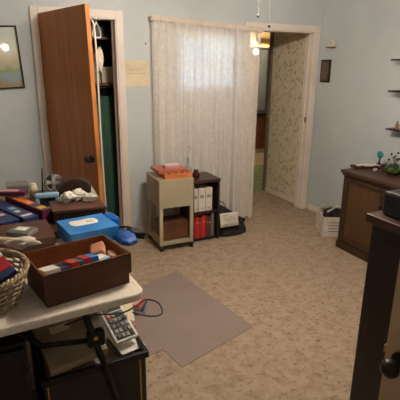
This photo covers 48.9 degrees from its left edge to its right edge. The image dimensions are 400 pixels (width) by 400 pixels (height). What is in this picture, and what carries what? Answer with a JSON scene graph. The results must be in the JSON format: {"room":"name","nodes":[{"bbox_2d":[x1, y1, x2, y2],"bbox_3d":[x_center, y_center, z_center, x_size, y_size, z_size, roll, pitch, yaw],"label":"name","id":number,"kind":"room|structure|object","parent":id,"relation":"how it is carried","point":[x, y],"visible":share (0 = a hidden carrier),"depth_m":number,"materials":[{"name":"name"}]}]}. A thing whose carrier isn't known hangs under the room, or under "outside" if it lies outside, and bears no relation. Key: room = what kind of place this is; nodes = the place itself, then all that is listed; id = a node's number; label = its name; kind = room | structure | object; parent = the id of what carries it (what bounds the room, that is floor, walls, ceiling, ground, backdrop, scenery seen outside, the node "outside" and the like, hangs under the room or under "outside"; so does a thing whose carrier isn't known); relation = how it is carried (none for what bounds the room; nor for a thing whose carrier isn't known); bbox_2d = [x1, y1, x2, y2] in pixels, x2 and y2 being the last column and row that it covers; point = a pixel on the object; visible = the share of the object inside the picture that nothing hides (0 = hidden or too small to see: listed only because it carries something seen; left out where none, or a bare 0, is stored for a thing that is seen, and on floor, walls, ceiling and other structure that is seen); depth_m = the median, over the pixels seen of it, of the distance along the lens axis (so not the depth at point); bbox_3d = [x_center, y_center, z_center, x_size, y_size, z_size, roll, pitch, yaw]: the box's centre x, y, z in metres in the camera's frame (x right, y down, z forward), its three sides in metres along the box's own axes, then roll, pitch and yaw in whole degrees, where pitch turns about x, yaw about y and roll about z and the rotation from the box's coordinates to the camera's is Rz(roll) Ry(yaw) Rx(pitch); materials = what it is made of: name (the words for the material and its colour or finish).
{"room":"home office","nodes":[
{"label":"home office","id":0,"kind":"room"},
{"bbox_2d":[90,20,113,96],"bbox_3d":[-1.139,-0.869,4.247,1.100,2.360,0.670,-7,19,-24],"label":"wall","id":1,"kind":"structure","parent":0,"point":[106,47],"depth_m":4.48,"materials":[{"name":"paint"}]},
{"bbox_2d":[92,37,110,41],"bbox_3d":[-1.134,-1.487,4.061,0.970,0.020,0.535,-7,19,-24],"label":"closet shelf","id":2,"kind":"object","parent":1,"relation":"attached to","point":[102,39],"visible":0.02,"depth_m":3.94,"materials":[{"name":"wood"}]},
{"bbox_2d":[91,23,110,36],"bbox_3d":[-1.000,-1.557,4.063,0.288,0.114,0.308,-7,19,-24],"label":"storage box","id":3,"kind":"object","parent":2,"relation":"on","point":[105,29],"visible":0.38,"depth_m":3.96,"materials":[{"name":"black plastic"}]},
{"bbox_2d":[95,83,112,84],"bbox_3d":[-1.138,-1.109,4.177,0.970,0.020,0.535,-7,19,-24],"label":"closet shelf","id":4,"kind":"object","parent":1,"relation":"attached to","point":[95,83],"visible":0.02,"depth_m":4.02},
{"bbox_2d":[94,62,100,82],"bbox_3d":[-1.047,-1.187,4.090,0.178,0.179,0.318,-7,19,-24],"label":"storage box","id":5,"kind":"object","parent":4,"relation":"on","point":[95,74],"visible":0.07,"depth_m":3.99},
{"bbox_2d":[100,67,112,82],"bbox_3d":[-0.892,-1.192,4.178,0.163,0.139,0.298,-7,19,-24],"label":"storage box","id":6,"kind":"object","parent":4,"relation":"on","point":[106,76],"visible":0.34,"depth_m":4.04,"materials":[{"name":"cardboard"}]},
{"bbox_2d":[96,90,119,217],"bbox_3d":[-0.905,-0.443,4.283,0.592,1.287,0.165,-7,19,-24],"label":"garment","id":7,"kind":"object","parent":1,"relation":"hanging from","point":[107,108],"visible":0.19,"depth_m":4.21,"materials":[{"name":"green fabric"}]},
{"bbox_2d":[114,226,144,245],"bbox_3d":[-0.357,0.176,2.240,0.156,0.065,0.197,-9,20,-29],"label":"pouch","id":8,"kind":"object","parent":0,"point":[129,236],"visible":0.98,"depth_m":2.21,"materials":[{"name":"fabric"}]},
{"bbox_2d":[0,0,323,227],"bbox_3d":[-1.002,-0.797,3.880,4.985,2.440,0.120,-7,19,-24],"label":"wall","id":9,"kind":"structure","parent":0,"point":[21,150],"depth_m":3.87,"materials":[{"name":"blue paint"}]},
{"bbox_2d":[0,25,24,88],"bbox_3d":[-1.622,-1.093,3.392,0.471,0.490,0.022,-7,19,-24],"label":"picture frame","id":10,"kind":"object","parent":9,"relation":"attached to","point":[11,70],"visible":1,"depth_m":3.46,"materials":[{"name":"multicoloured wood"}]},
{"bbox_2d":[38,4,103,202],"bbox_3d":[-1.046,-0.463,3.513,0.698,1.970,0.102,13,21,41],"label":"door","id":11,"kind":"structure","parent":9,"relation":"in","point":[65,33],"depth_m":3.38,"materials":[{"name":"orange wood"}]},
{"bbox_2d":[90,17,106,206],"bbox_3d":[-0.782,-0.621,3.323,0.087,1.433,0.019,-15,23,-42],"label":"cord","id":12,"kind":"object","parent":11,"relation":"hanging from","point":[91,19],"visible":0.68,"depth_m":3.32,"materials":[{"name":"white plastic"}]},
{"bbox_2d":[94,47,103,73],"bbox_3d":[-0.751,-1.037,3.273,0.071,0.202,0.059,-7,19,-24],"label":"plastic bag","id":13,"kind":"object","parent":12,"relation":"attached to","point":[99,51],"visible":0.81,"depth_m":3.26,"materials":[{"name":"plastic"}]},
{"bbox_2d":[29,5,130,229],"bbox_3d":[-1.027,-0.598,3.919,0.745,2.035,0.138,-7,19,-24],"label":"trim","id":14,"kind":"structure","parent":9,"relation":"attached to","point":[115,17],"depth_m":3.80,"materials":[{"name":"beige paint"}]},
{"bbox_2d":[125,60,149,86],"bbox_3d":[-0.572,-1.128,3.916,0.270,0.233,0.006,-7,19,-24],"label":"notice","id":15,"kind":"object","parent":9,"relation":"attached to","point":[137,72],"visible":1,"depth_m":3.92,"materials":[{"name":"paper"}]},
{"bbox_2d":[140,226,155,232],"bbox_3d":[-0.131,0.246,4.561,1.201,0.060,0.012,-7,19,-24],"label":"baseboard","id":16,"kind":"structure","parent":9,"relation":"attached to","point":[145,229],"depth_m":4.37,"materials":[{"name":"beige paint"}]},
{"bbox_2d":[244,22,320,208],"bbox_3d":[0.812,-0.825,4.765,0.920,2.005,0.138,-7,19,-24],"label":"trim","id":17,"kind":"structure","parent":9,"relation":"attached to","point":[313,32],"depth_m":4.82,"materials":[{"name":"beige paint"}]},
{"bbox_3d":[0.080,-1.611,4.046,1.144,0.087,0.087,-7,19,-24],"label":"curtain rod","id":18,"kind":"object","parent":9,"relation":"attached to","visible":0},
{"bbox_2d":[151,15,235,216],"bbox_3d":[-0.048,-0.689,4.232,0.825,1.984,0.081,-7,19,-24],"label":"lace curtain","id":19,"kind":"object","parent":18,"relation":"hanging from","point":[193,60],"visible":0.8,"depth_m":4.13,"materials":[{"name":"white fabric"}]},
{"bbox_2d":[230,24,262,217],"bbox_3d":[0.460,-0.734,4.471,0.291,1.948,0.081,-7,19,-24],"label":"lace curtain","id":20,"kind":"object","parent":18,"relation":"hanging from","point":[248,38],"visible":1,"depth_m":4.43,"materials":[{"name":"white fabric"}]},
{"bbox_2d":[25,152,366,399],"bbox_3d":[0.752,0.490,4.063,8.200,0.100,9.100,-7,19,-24],"label":"floor","id":21,"kind":"structure","parent":0,"point":[300,293],"depth_m":3.10,"materials":[{"name":"beige carpet"}]},
{"bbox_2d":[0,334,32,399],"bbox_3d":[-0.938,0.788,1.841,0.400,0.600,0.500,-9,19,-27],"label":"file cabinet","id":22,"kind":"object","parent":21,"relation":"on","point":[15,377],"visible":0.81,"depth_m":1.66,"materials":[{"name":"black metal"}]},
{"bbox_2d":[4,189,107,238],"bbox_3d":[-1.564,0.482,2.588,2.000,0.738,0.890,-7,19,-24],"label":"wooden desk","id":23,"kind":"object","parent":21,"relation":"on","point":[53,226],"visible":0.02,"depth_m":2.54,"materials":[{"name":"brown wood"}]},
{"bbox_2d":[0,210,18,225],"bbox_3d":[-1.174,0.098,2.472,0.460,0.071,0.100,15,22,39],"label":"game box","id":24,"kind":"object","parent":23,"relation":"on","point":[5,219],"visible":0.54,"depth_m":2.35,"materials":[{"name":"blue cardboard"}]},
{"bbox_2d":[6,180,29,198],"bbox_3d":[-1.226,-0.066,2.963,0.138,0.096,0.128,-7,19,-24],"label":"cardboard box","id":25,"kind":"object","parent":23,"relation":"on","point":[23,184],"visible":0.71,"depth_m":2.92,"materials":[{"name":"cardboard"}]},
{"bbox_2d":[0,199,38,222],"bbox_3d":[-1.096,0.076,2.562,0.460,0.061,0.085,15,22,39],"label":"game box","id":26,"kind":"object","parent":23,"relation":"on","point":[23,215],"visible":0.73,"depth_m":2.48,"materials":[{"name":"blue cardboard"}]},
{"bbox_2d":[5,196,51,221],"bbox_3d":[-1.030,0.047,2.632,0.420,0.076,0.060,14,22,38],"label":"game box","id":27,"kind":"object","parent":23,"relation":"on","point":[44,212],"visible":0.7,"depth_m":2.56,"materials":[{"name":"cardboard"}]},
{"bbox_2d":[0,189,27,195],"bbox_3d":[-1.181,-0.046,2.713,0.220,0.029,0.070,0,17,-2],"label":"game box","id":28,"kind":"object","parent":27,"relation":"on","point":[3,192],"visible":1,"depth_m":2.69,"materials":[{"name":"cardboard"}]},
{"bbox_2d":[29,183,37,196],"bbox_3d":[-1.130,-0.069,2.987,0.052,0.090,0.052,-7,19,-24],"label":"bottle","id":29,"kind":"object","parent":23,"relation":"on","point":[33,189],"visible":0.89,"depth_m":2.97,"materials":[{"name":"plastic"}]},
{"bbox_2d":[35,192,58,207],"bbox_3d":[-0.929,0.012,2.683,0.140,0.115,0.040,-5,18,-19],"label":"alarm clock","id":30,"kind":"object","parent":23,"relation":"on","point":[40,198],"visible":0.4,"depth_m":2.66,"materials":[{"name":"blue plastic"}]},
{"bbox_2d":[44,174,62,191],"bbox_3d":[-0.978,-0.094,2.936,0.099,0.170,0.108,11,20,31],"label":"desk fan","id":31,"kind":"object","parent":23,"relation":"on","point":[52,180],"visible":0.8,"depth_m":2.92,"materials":[{"name":"black plastic"}]},
{"bbox_2d":[57,177,92,197],"bbox_3d":[-0.819,-0.072,2.882,0.231,0.162,0.106,-6,18,-19],"label":"leather bag","id":32,"kind":"object","parent":23,"relation":"on","point":[70,183],"visible":0.65,"depth_m":2.83,"materials":[{"name":"brown leather"}]},
{"bbox_2d":[49,197,105,223],"bbox_3d":[-0.730,0.056,2.616,0.296,0.074,0.216,-7,18,-23],"label":"case","id":33,"kind":"object","parent":23,"relation":"on","point":[73,209],"visible":0.84,"depth_m":2.54,"materials":[{"name":"brown wood"}]},
{"bbox_2d":[58,191,73,203],"bbox_3d":[-0.785,-0.015,2.615,0.080,0.081,0.101,7,18,19],"label":"crumpled tissue","id":34,"kind":"object","parent":33,"relation":"on","point":[65,197],"visible":0.99,"depth_m":2.59,"materials":[{"name":"white paper"}]},
{"bbox_2d":[70,188,84,200],"bbox_3d":[-0.752,-0.033,2.664,0.115,0.076,0.086,-13,21,-37],"label":"crumpled tissue","id":35,"kind":"object","parent":33,"relation":"on","point":[78,194],"visible":0.76,"depth_m":2.65,"materials":[{"name":"white paper"}]},
{"bbox_2d":[82,192,96,201],"bbox_3d":[-0.665,-0.012,2.645,0.089,0.067,0.063,4,17,12],"label":"crumpled tissue","id":36,"kind":"object","parent":33,"relation":"on","point":[88,197],"visible":1,"depth_m":2.63,"materials":[{"name":"white paper"}]},
{"bbox_2d":[0,238,142,399],"bbox_3d":[-1.193,0.745,1.720,1.830,0.731,0.740,-9,19,-29],"label":"folding table","id":37,"kind":"object","parent":21,"relation":"on","point":[30,312],"visible":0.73,"depth_m":1.67,"materials":[{"name":"white plastic"}]},
{"bbox_2d":[0,248,29,317],"bbox_3d":[-0.837,0.323,1.608,0.417,0.150,0.416,-2,17,-9],"label":"wicker basket","id":38,"kind":"object","parent":37,"relation":"on","point":[12,297],"visible":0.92,"depth_m":1.59,"materials":[{"name":"wicker"}]},
{"bbox_2d":[0,253,16,283],"bbox_3d":[-0.741,0.254,1.597,0.123,0.093,0.100,13,21,34],"label":"snack packet","id":39,"kind":"object","parent":38,"relation":"in","point":[7,270],"visible":1,"depth_m":1.59,"materials":[{"name":"red plastic"}]},
{"bbox_2d":[0,219,55,255],"bbox_3d":[-1.001,0.203,2.141,0.535,0.062,0.285,-8,19,-26],"label":"gift box","id":40,"kind":"object","parent":37,"relation":"on","point":[45,235],"visible":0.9,"depth_m":2.15,"materials":[{"name":"cardboard"}]},
{"bbox_2d":[0,237,13,242],"bbox_3d":[-0.888,0.170,1.784,0.259,0.040,0.047,-5,18,-18],"label":"cloth","id":41,"kind":"object","parent":40,"relation":"on","point":[2,239],"visible":0.59,"depth_m":1.80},
{"bbox_2d":[6,225,37,236],"bbox_3d":[-0.871,0.152,2.153,0.120,0.029,0.090,4,17,12],"label":"tin","id":42,"kind":"object","parent":40,"relation":"on","point":[17,231],"visible":0.94,"depth_m":2.13,"materials":[{"name":"metal"}]},
{"bbox_2d":[3,236,41,249],"bbox_3d":[-0.728,0.174,1.807,0.153,0.049,0.073,-4,17,-14],"label":"crumpled tissue","id":43,"kind":"object","parent":40,"relation":"on","point":[19,243],"visible":1,"depth_m":1.79,"materials":[{"name":"paper"}]},
{"bbox_2d":[22,234,131,307],"bbox_3d":[-0.497,0.277,1.788,0.356,0.135,0.256,-12,21,-36],"label":"shoe box","id":44,"kind":"object","parent":37,"relation":"on","point":[54,289],"visible":0.75,"depth_m":1.72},
{"bbox_2d":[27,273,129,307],"bbox_3d":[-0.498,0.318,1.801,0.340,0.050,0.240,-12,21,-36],"label":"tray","id":45,"kind":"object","parent":44,"relation":"on","point":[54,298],"depth_m":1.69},
{"bbox_2d":[106,250,117,256],"bbox_3d":[-0.370,0.235,1.851,0.043,0.035,0.060,-6,18,-19],"label":"wallet","id":46,"kind":"object","parent":44,"relation":"in","point":[110,253],"visible":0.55,"depth_m":1.84,"materials":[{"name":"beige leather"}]},
{"bbox_3d":[-0.498,0.306,1.797,0.300,0.060,0.200,-12,21,-36],"label":"bundle","id":47,"kind":"object","parent":44,"relation":"in","visible":0},
{"bbox_2d":[38,265,60,275],"bbox_3d":[-0.567,0.274,1.659,0.060,0.056,0.095,-12,21,-36],"label":"booklet","id":48,"kind":"object","parent":47,"relation":"on","point":[50,269],"visible":0.39,"depth_m":1.63,"materials":[{"name":"white paper"}]},
{"bbox_2d":[55,264,70,270],"bbox_3d":[-0.528,0.272,1.695,0.040,0.056,0.095,-12,21,-36],"label":"booklet","id":49,"kind":"object","parent":47,"relation":"on","point":[62,266],"visible":0.36,"depth_m":1.67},
{"bbox_2d":[63,259,79,267],"bbox_3d":[-0.500,0.255,1.717,0.034,0.056,0.095,-12,21,-36],"label":"booklet","id":50,"kind":"object","parent":47,"relation":"on","point":[73,263],"visible":0.62,"depth_m":1.69,"materials":[{"name":"paper"}]},
{"bbox_2d":[73,258,84,265],"bbox_3d":[-0.480,0.253,1.738,0.018,0.056,0.095,-12,21,-36],"label":"booklet","id":51,"kind":"object","parent":47,"relation":"on","point":[79,260],"visible":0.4,"depth_m":1.70,"materials":[{"name":"teal paper"}]},
{"bbox_2d":[75,255,91,263],"bbox_3d":[-0.464,0.244,1.753,0.030,0.056,0.095,-12,21,-36],"label":"booklet","id":52,"kind":"object","parent":47,"relation":"on","point":[87,260],"visible":0.52,"depth_m":1.72,"materials":[{"name":"red paper"}]},
{"bbox_2d":[84,254,98,262],"bbox_3d":[-0.440,0.241,1.777,0.032,0.056,0.095,-12,21,-36],"label":"booklet","id":53,"kind":"object","parent":47,"relation":"on","point":[94,258],"visible":0.42,"depth_m":1.74,"materials":[{"name":"paper"}]},
{"bbox_2d":[90,241,105,254],"bbox_3d":[-0.433,0.214,1.867,0.063,0.062,0.080,-3,17,-13],"label":"purse","id":54,"kind":"object","parent":47,"relation":"on","point":[99,247],"visible":0.69,"depth_m":1.85,"materials":[{"name":"fabric"}]},
{"bbox_2d":[97,254,110,260],"bbox_3d":[-0.408,0.248,1.805,0.060,0.038,0.060,12,21,33],"label":"pack","id":55,"kind":"object","parent":47,"relation":"on","point":[101,256],"visible":0.3,"depth_m":1.80,"materials":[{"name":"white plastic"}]},
{"bbox_2d":[56,212,119,242],"bbox_3d":[-0.560,0.150,2.297,0.305,0.080,0.235,-10,20,-32],"label":"carton","id":56,"kind":"object","parent":37,"relation":"on","point":[73,229],"visible":0.93,"depth_m":2.24,"materials":[{"name":"cardboard"}]},
{"bbox_2d":[27,330,148,399],"bbox_3d":[-0.552,0.811,2.116,0.454,0.402,0.544,-8,19,-26],"label":"storage bin","id":57,"kind":"object","parent":21,"relation":"on","point":[128,372],"visible":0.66,"depth_m":1.88,"materials":[{"name":"black plastic"}]},
{"bbox_2d":[31,316,107,376],"bbox_3d":[-0.578,0.592,1.915,0.241,0.125,0.321,-11,20,-33],"label":"carton","id":58,"kind":"object","parent":57,"relation":"on","point":[58,360],"visible":0.56,"depth_m":1.84,"materials":[{"name":"cardboard"}]},
{"bbox_2d":[38,312,134,378],"bbox_3d":[-0.552,0.818,2.118,0.380,0.360,0.460,-7,19,-24],"label":"paper stack","id":59,"kind":"object","parent":57,"relation":"in","point":[113,353],"visible":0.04,"depth_m":1.95,"materials":[{"name":"paper"}]},
{"bbox_2d":[103,326,145,354],"bbox_3d":[-0.352,0.626,2.013,0.130,0.072,0.178,-15,23,-41],"label":"loose paper","id":60,"kind":"object","parent":59,"relation":"on","point":[131,345],"visible":0.43,"depth_m":1.97,"materials":[{"name":"paper"}]},
{"bbox_2d":[97,306,137,344],"bbox_3d":[-0.375,0.555,1.991,0.124,0.135,0.177,-14,22,-40],"label":"calculator","id":61,"kind":"object","parent":60,"relation":"on","point":[119,327],"visible":0.86,"depth_m":1.97,"materials":[{"name":"white plastic"}]},
{"bbox_2d":[64,299,162,325],"bbox_3d":[-0.371,0.522,1.991,0.094,0.178,0.546,15,22,39],"label":"cable","id":62,"kind":"object","parent":57,"relation":"in","point":[140,302],"visible":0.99,"depth_m":2.08,"materials":[{"name":"plastic"}]},
{"bbox_2d":[121,303,134,321],"bbox_3d":[-0.366,0.555,2.193,0.068,0.060,0.123,-4,18,-14],"label":"loose paper","id":63,"kind":"object","parent":57,"relation":"in","point":[130,314],"visible":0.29,"depth_m":2.19,"materials":[{"name":"paper"}]},
{"bbox_2d":[146,171,193,251],"bbox_3d":[-0.277,0.089,4.049,0.324,0.656,0.380,-7,19,-23],"label":"cart","id":64,"kind":"object","parent":21,"relation":"on","point":[170,193],"visible":0.82,"depth_m":3.88,"materials":[{"name":"beige metal"}]},
{"bbox_2d":[149,229,189,245],"bbox_3d":[-0.280,0.332,4.126,0.320,0.028,0.360,-7,19,-23],"label":"shelf","id":65,"kind":"object","parent":64,"relation":"attached to","point":[152,232],"depth_m":4.00,"materials":[{"name":"wood"}]},
{"bbox_2d":[151,164,191,179],"bbox_3d":[-0.255,-0.254,3.921,0.300,0.072,0.262,-7,19,-23],"label":"tray","id":66,"kind":"object","parent":64,"relation":"on","point":[181,172],"visible":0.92,"depth_m":3.84,"materials":[{"name":"plastic"}]},
{"bbox_2d":[163,163,179,168],"bbox_3d":[-0.255,-0.302,3.895,0.140,0.035,0.070,-7,19,-24],"label":"pack","id":67,"kind":"object","parent":66,"relation":"on","point":[169,165],"visible":1,"depth_m":3.87,"materials":[{"name":"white paper"}]},
{"bbox_2d":[156,214,187,240],"bbox_3d":[-0.260,0.249,4.064,0.246,0.165,0.198,-7,19,-23],"label":"wooden box","id":68,"kind":"object","parent":64,"relation":"on","point":[175,226],"visible":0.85,"depth_m":3.99,"materials":[{"name":"wood"}]},
{"bbox_2d":[134,271,252,366],"bbox_3d":[-0.176,0.754,2.991,0.776,0.004,1.123,-7,19,-24],"label":"chair mat","id":69,"kind":"object","parent":21,"relation":"on","point":[192,323],"visible":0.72,"depth_m":2.86,"materials":[{"name":"beige plastic"}]},
{"bbox_2d":[133,300,147,314],"bbox_3d":[-0.467,0.728,2.996,0.196,0.031,0.136,2,17,4],"label":"paperback book","id":70,"kind":"object","parent":69,"relation":"on","point":[142,310],"visible":0.29,"depth_m":2.94,"materials":[{"name":"white paper"}]},
{"bbox_2d":[132,298,145,309],"bbox_3d":[-0.476,0.697,2.994,0.184,0.026,0.124,4,17,12],"label":"paperback book","id":71,"kind":"object","parent":70,"relation":"on","point":[139,306],"visible":0.36,"depth_m":2.96,"materials":[{"name":"paper"}]},
{"bbox_2d":[180,172,220,242],"bbox_3d":[-0.007,0.062,4.244,0.292,0.600,0.308,-7,19,-24],"label":"bookshelf","id":72,"kind":"object","parent":21,"relation":"on","point":[207,178],"visible":0.43,"depth_m":4.17,"materials":[{"name":"brown wood"}]},
{"bbox_2d":[194,217,195,238],"bbox_3d":[-0.082,0.248,4.204,0.025,0.205,0.161,-7,19,-24],"label":"book","id":73,"kind":"object","parent":72,"relation":"on","point":[194,217],"visible":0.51,"depth_m":4.13,"materials":[{"name":"red paper"}]},
{"bbox_2d":[194,187,197,212],"bbox_3d":[-0.086,-0.021,4.159,0.043,0.225,0.222,-7,19,-24],"label":"binder","id":74,"kind":"object","parent":72,"relation":"on","point":[195,189],"visible":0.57,"depth_m":4.06,"materials":[{"name":"plastic"}]},
{"bbox_2d":[192,169,199,177],"bbox_3d":[-0.038,-0.248,4.102,0.076,0.075,0.076,-7,19,-24],"label":"glass jar","id":75,"kind":"object","parent":72,"relation":"on","point":[195,174],"visible":0.98,"depth_m":4.08,"materials":[{"name":"brown glass"}]},
{"bbox_2d":[194,215,198,237],"bbox_3d":[-0.057,0.240,4.214,0.027,0.215,0.161,-7,19,-24],"label":"book","id":76,"kind":"object","parent":72,"relation":"on","point":[195,216],"visible":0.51,"depth_m":4.14,"materials":[{"name":"paper"}]},
{"bbox_2d":[194,184,204,211],"bbox_3d":[-0.029,-0.028,4.185,0.068,0.225,0.222,-7,19,-24],"label":"binder","id":77,"kind":"object","parent":72,"relation":"on","point":[201,190],"visible":0.59,"depth_m":4.09,"materials":[{"name":"plastic"}]},
{"bbox_2d":[197,215,201,237],"bbox_3d":[-0.029,0.243,4.229,0.035,0.200,0.161,-7,19,-24],"label":"book","id":78,"kind":"object","parent":72,"relation":"on","point":[200,218],"visible":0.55,"depth_m":4.16,"materials":[{"name":"red paper"}]},
{"bbox_2d":[199,214,204,236],"bbox_3d":[0.001,0.230,4.240,0.029,0.220,0.161,-7,19,-24],"label":"book","id":79,"kind":"object","parent":72,"relation":"on","point":[200,215],"visible":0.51,"depth_m":4.17,"materials":[{"name":"paper"}]},
{"bbox_2d":[199,183,211,210],"bbox_3d":[0.037,-0.037,4.215,0.071,0.225,0.222,-7,19,-24],"label":"binder","id":80,"kind":"object","parent":72,"relation":"on","point":[208,189],"visible":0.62,"depth_m":4.12,"materials":[{"name":"plastic"}]},
{"bbox_2d":[204,214,207,236],"bbox_3d":[0.031,0.231,4.255,0.034,0.210,0.161,-7,19,-24],"label":"book","id":81,"kind":"object","parent":72,"relation":"on","point":[206,216],"visible":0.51,"depth_m":4.18,"materials":[{"name":"paper"}]},
{"bbox_2d":[206,214,210,235],"bbox_3d":[0.060,0.234,4.270,0.029,0.195,0.161,-7,19,-24],"label":"book","id":82,"kind":"object","parent":72,"relation":"on","point":[209,217],"visible":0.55,"depth_m":4.20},
{"bbox_2d":[207,213,213,235],"bbox_3d":[0.087,0.214,4.278,0.027,0.230,0.160,-7,19,-24],"label":"book","id":83,"kind":"object","parent":72,"relation":"on","point":[209,214],"visible":0.44,"depth_m":4.21,"materials":[{"name":"paper"}]},
{"bbox_2d":[219,201,245,236],"bbox_3d":[0.292,0.161,4.381,0.339,0.333,0.226,-7,19,-24],"label":"tote bag","id":84,"kind":"object","parent":21,"relation":"on","point":[241,228],"visible":0.52,"depth_m":4.32,"materials":[{"name":"black fabric"}]},
{"bbox_2d":[220,211,238,227],"bbox_3d":[0.284,0.188,4.250,0.200,0.134,0.037,-7,19,-24],"label":"paper tag","id":85,"kind":"object","parent":84,"relation":"on","point":[226,219],"visible":1,"depth_m":4.25,"materials":[{"name":"grey"}]},
{"bbox_2d":[255,110,265,152],"bbox_3d":[1.114,-1.345,8.603,0.740,0.760,0.560,-7,19,-24],"label":"base cabinet","id":86,"kind":"object","parent":21,"relation":"on","point":[261,114],"visible":0.29,"depth_m":8.33,"materials":[{"name":"brown wood"}]},
{"bbox_2d":[257,110,265,114],"bbox_3d":[1.117,-1.689,8.498,0.740,0.040,0.560,-7,19,-24],"label":"countertop","id":87,"kind":"structure","parent":86,"relation":"on","point":[259,112],"depth_m":8.31,"materials":[{"name":"brown wood"}]},
{"bbox_2d":[315,208,340,236],"bbox_3d":[1.357,0.222,4.443,0.300,0.200,0.301,1,17,1],"label":"file box","id":88,"kind":"object","parent":21,"relation":"on","point":[327,226],"visible":0.56,"depth_m":4.32,"materials":[{"name":"cardboard"}]},
{"bbox_2d":[320,204,340,206],"bbox_3d":[1.334,0.055,4.491,0.214,0.044,0.024,-1,17,-6],"label":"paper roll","id":89,"kind":"object","parent":88,"relation":"in","point":[330,205],"visible":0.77,"depth_m":4.48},
{"bbox_2d":[322,207,340,216],"bbox_3d":[1.356,0.160,4.430,0.266,0.192,0.231,16,23,40],"label":"crumpled cloth","id":90,"kind":"object","parent":88,"relation":"in","point":[336,212],"visible":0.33,"depth_m":4.37,"materials":[{"name":"fabric"}]},
{"bbox_2d":[335,168,399,261],"bbox_3d":[1.788,0.251,3.444,0.495,0.735,1.510,-7,19,-24],"label":"credenza","id":91,"kind":"object","parent":21,"relation":"on","point":[363,192],"visible":0.48,"depth_m":3.77,"materials":[{"name":"brown wood"}]},
{"bbox_2d":[350,164,380,168],"bbox_3d":[1.510,-0.301,3.946,0.300,0.022,0.090,-2,17,-7],"label":"wooden tray","id":92,"kind":"object","parent":91,"relation":"on","point":[353,166],"visible":0.59,"depth_m":3.90,"materials":[{"name":"brown wood"}]},
{"bbox_2d":[355,163,379,165],"bbox_3d":[1.509,-0.314,3.943,0.223,0.022,0.074,-2,17,-7],"label":"folded cloth","id":93,"kind":"object","parent":92,"relation":"in","point":[365,164],"visible":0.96,"depth_m":3.93,"materials":[{"name":"white fabric"}]},
{"bbox_2d":[377,151,383,165],"bbox_3d":[1.612,-0.368,3.947,0.064,0.151,0.064,4,17,11],"label":"glass ornament","id":94,"kind":"object","parent":91,"relation":"on","point":[380,154],"visible":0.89,"depth_m":3.93,"materials":[{"name":"teal glass"}]},
{"bbox_2d":[384,166,399,174],"bbox_3d":[1.629,-0.245,3.704,0.150,0.060,0.150,-7,19,-24],"label":"glass bowl","id":95,"kind":"object","parent":91,"relation":"on","point":[391,170],"visible":1,"depth_m":3.66,"materials":[{"name":"glass"}]},
{"bbox_2d":[388,152,399,166],"bbox_3d":[1.686,-0.334,3.826,0.101,0.158,0.089,2,17,4],"label":"sprig","id":96,"kind":"object","parent":95,"relation":"in","point":[396,159],"visible":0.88,"depth_m":3.83,"materials":[{"name":"green plant"}]},
{"bbox_2d":[350,211,399,399],"bbox_3d":[1.004,0.607,1.719,0.490,1.050,0.623,-7,19,-24],"label":"cabinet","id":97,"kind":"object","parent":21,"relation":"on","point":[384,249],"visible":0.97,"depth_m":1.76,"materials":[{"name":"brown wood"}]},
{"bbox_2d":[382,189,399,219],"bbox_3d":[0.821,0.019,1.672,0.170,0.099,0.172,-7,19,-24],"label":"speaker box","id":98,"kind":"object","parent":97,"relation":"on","point":[391,202],"visible":1,"depth_m":1.67,"materials":[{"name":"black plastic"}]},
{"bbox_2d":[257,32,273,190],"bbox_3d":[0.944,-1.749,7.117,4.900,2.400,2.900,-7,19,-24],"label":"wall","id":99,"kind":"structure","parent":0,"point":[270,50],"depth_m":5.68,"materials":[{"name":"paint"}]},
{"bbox_2d":[258,50,267,109],"bbox_3d":[1.226,-2.327,8.586,0.140,1.150,0.040,-7,19,-24],"label":"drape","id":100,"kind":"object","parent":99,"relation":"hanging from","point":[264,53],"visible":0.98,"depth_m":8.58,"materials":[{"name":"fabric"}]},
{"bbox_2d":[260,32,269,47],"bbox_3d":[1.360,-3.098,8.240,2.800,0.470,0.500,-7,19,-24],"label":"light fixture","id":101,"kind":"structure","parent":99,"relation":"attached to","point":[265,36],"depth_m":7.92,"materials":[{"name":"glass"}]},
{"bbox_2d":[266,0,399,207],"bbox_3d":[2.038,-0.625,3.402,0.130,2.440,5.050,-7,19,-24],"label":"wall","id":102,"kind":"structure","parent":0,"point":[353,111],"depth_m":4.49,"materials":[{"name":"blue paint"}]},
{"bbox_2d":[265,187,293,202],"bbox_3d":[1.027,-0.057,5.602,0.012,0.050,0.690,-7,19,-24],"label":"baseboard","id":103,"kind":"structure","parent":102,"relation":"attached to","point":[271,191],"depth_m":5.60,"materials":[{"name":"beige paint"}]},
{"bbox_2d":[307,203,317,211],"bbox_3d":[1.677,0.323,4.362,0.012,0.060,1.910,-7,19,-24],"label":"baseboard","id":104,"kind":"structure","parent":102,"relation":"attached to","point":[309,206],"depth_m":5.11,"materials":[{"name":"beige paint"}]},
{"bbox_2d":[320,60,331,82],"bbox_3d":[1.323,-1.361,4.643,0.020,0.230,0.144,-7,19,-24],"label":"wall plaque","id":105,"kind":"object","parent":102,"relation":"attached to","point":[325,71],"visible":1,"depth_m":4.63,"materials":[{"name":"brown wood"}]},
{"bbox_2d":[326,40,335,47],"bbox_3d":[1.345,-1.600,4.511,0.032,0.075,0.116,-7,19,-24],"label":"thermostat","id":106,"kind":"object","parent":102,"relation":"attached to","point":[330,43],"visible":1,"depth_m":4.49,"materials":[{"name":"white plastic"}]},
{"bbox_2d":[385,128,399,131],"bbox_3d":[1.894,-0.483,3.537,0.110,0.077,0.930,-7,19,-24],"label":"wall shelf","id":107,"kind":"object","parent":102,"relation":"attached to","point":[390,129],"visible":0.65,"depth_m":3.84,"materials":[{"name":"brown wood"}]},
{"bbox_3d":[0.816,0.334,0.232,4.985,2.440,0.120,-7,19,-24],"label":"wall","id":108,"kind":"structure","parent":0,"visible":0},
{"bbox_2d":[378,261,399,399],"bbox_3d":[0.630,0.414,0.717,0.096,1.980,0.782,-10,20,-31],"label":"door","id":109,"kind":"structure","parent":108,"relation":"in","point":[390,366],"depth_m":1.01,"materials":[{"name":"beige paint"}]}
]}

